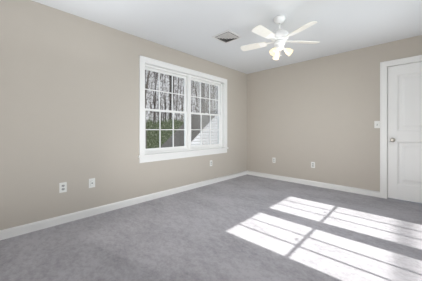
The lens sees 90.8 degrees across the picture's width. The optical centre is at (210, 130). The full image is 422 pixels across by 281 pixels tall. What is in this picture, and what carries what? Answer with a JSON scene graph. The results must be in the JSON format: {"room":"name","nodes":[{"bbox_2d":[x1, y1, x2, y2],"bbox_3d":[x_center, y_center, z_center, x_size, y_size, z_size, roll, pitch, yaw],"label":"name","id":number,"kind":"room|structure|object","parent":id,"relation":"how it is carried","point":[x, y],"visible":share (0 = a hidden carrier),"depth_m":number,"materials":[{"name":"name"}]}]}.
{"room":"empty bedroom","nodes":[
{"label":"empty bedroom","id":0,"kind":"room"},
{"bbox_2d":[0,0,246,229],"bbox_3d":[-0.876,-0.152,3.357,0.150,2.440,5.200,0,0,44],"label":"wall","id":1,"kind":"structure","parent":0,"point":[69,83],"depth_m":2.50,"materials":[{"name":"beige paint"}]},
{"bbox_2d":[59,182,66,192],"bbox_3d":[-1.700,0.656,2.390,0.008,0.114,0.070,0,0,44],"label":"outlet","id":2,"kind":"object","parent":1,"relation":"attached to","point":[62,186],"visible":1,"depth_m":2.39,"materials":[{"name":"white plastic"}]},
{"bbox_2d":[89,178,94,187],"bbox_3d":[-1.491,0.660,2.606,0.009,0.114,0.070,0,0,44],"label":"outlet","id":3,"kind":"object","parent":1,"relation":"attached to","point":[91,181],"visible":1,"depth_m":2.60,"materials":[{"name":"white plastic"}]},
{"bbox_2d":[138,55,227,162],"bbox_3d":[-0.409,-0.310,3.830,0.205,1.583,2.050,0,0,44],"label":"window","id":4,"kind":"structure","parent":1,"relation":"in","point":[212,90],"depth_m":3.82,"materials":[{"name":"white paint"}]},
{"bbox_2d":[0,170,379,239],"bbox_3d":[0.473,1.022,2.054,3.600,0.093,4.900,0,0,44],"label":"baseboard","id":5,"kind":"structure","parent":1,"relation":"attached to","point":[31,227],"depth_m":3.12,"materials":[{"name":"white paint"}]},
{"bbox_2d":[0,174,421,280],"bbox_3d":[0.889,1.128,2.486,3.900,0.120,6.400,0,0,44],"label":"floor","id":6,"kind":"structure","parent":0,"point":[247,227],"depth_m":2.02,"materials":[{"name":"grey carpet"}]},
{"bbox_2d":[32,0,421,73],"bbox_3d":[0.473,-1.432,2.054,3.900,0.120,5.200,0,0,44],"label":"ceiling","id":7,"kind":"structure","parent":0,"point":[186,26],"depth_m":2.62,"materials":[{"name":"white paint"}]},
{"bbox_2d":[212,30,241,43],"bbox_3d":[0.235,-1.352,3.052,0.320,0.039,0.320,0,0,44],"label":"ceiling vent","id":8,"kind":"object","parent":7,"relation":"attached to","point":[227,36],"depth_m":3.02,"materials":[{"name":"white metal"}]},
{"bbox_2d":[240,15,319,59],"bbox_3d":[0.812,-1.117,2.526,0.964,0.510,0.942,0,0,44],"label":"ceiling fan","id":9,"kind":"object","parent":7,"relation":"hanging from","point":[280,36],"depth_m":2.48,"materials":[{"name":"white plastic"}]},
{"bbox_2d":[247,35,421,190],"bbox_3d":[2.227,-0.152,3.871,3.600,2.440,0.150,0,0,44],"label":"wall","id":10,"kind":"structure","parent":0,"point":[323,111],"depth_m":3.90,"materials":[{"name":"beige paint"}]},
{"bbox_2d":[374,121,379,127],"bbox_3d":[2.661,-0.094,3.331,0.070,0.114,0.022,0,0,44],"label":"light switch","id":11,"kind":"object","parent":10,"relation":"attached to","point":[376,123],"visible":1,"depth_m":3.34,"materials":[{"name":"white plastic"}]},
{"bbox_2d":[380,55,421,198],"bbox_3d":[3.090,-0.007,3.021,0.972,2.150,0.172,0,0,44],"label":"door frame","id":12,"kind":"structure","parent":10,"relation":"in","point":[384,65],"depth_m":3.27,"materials":[{"name":"white wood"}]},
{"bbox_2d":[388,62,421,202],"bbox_3d":[3.052,0.031,2.977,0.803,2.050,0.103,0,0,44],"label":"door","id":13,"kind":"structure","parent":10,"relation":"in","point":[404,81],"depth_m":3.13,"materials":[{"name":"white paint"}]},
{"label":"outside","id":14,"kind":"structure","parent":0,"visible":0},
{"bbox_2d":[145,70,199,148],"bbox_3d":[-6.579,-7.432,33.261,0.100,23.000,60.000,0,0,44],"label":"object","id":15,"kind":"structure","parent":14,"point":[152,97],"depth_m":32.48,"materials":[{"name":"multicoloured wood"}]},
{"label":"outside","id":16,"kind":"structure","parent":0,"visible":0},
{"bbox_3d":[2.316,4.168,24.671,24.830,0.200,60.000,0,0,44],"label":"ground","id":17,"kind":"structure","parent":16,"visible":0},
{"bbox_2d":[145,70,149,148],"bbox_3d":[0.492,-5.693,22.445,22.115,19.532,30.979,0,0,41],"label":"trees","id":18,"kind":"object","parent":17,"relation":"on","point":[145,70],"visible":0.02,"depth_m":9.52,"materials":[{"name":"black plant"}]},
{"bbox_2d":[161,114,200,147],"bbox_3d":[-0.552,1.180,19.231,7.500,5.776,6.500,0,0,-26],"label":"house","id":19,"kind":"structure","parent":17,"relation":"on","point":[195,119],"depth_m":18.11,"materials":[{"name":"grey"}]}
]}

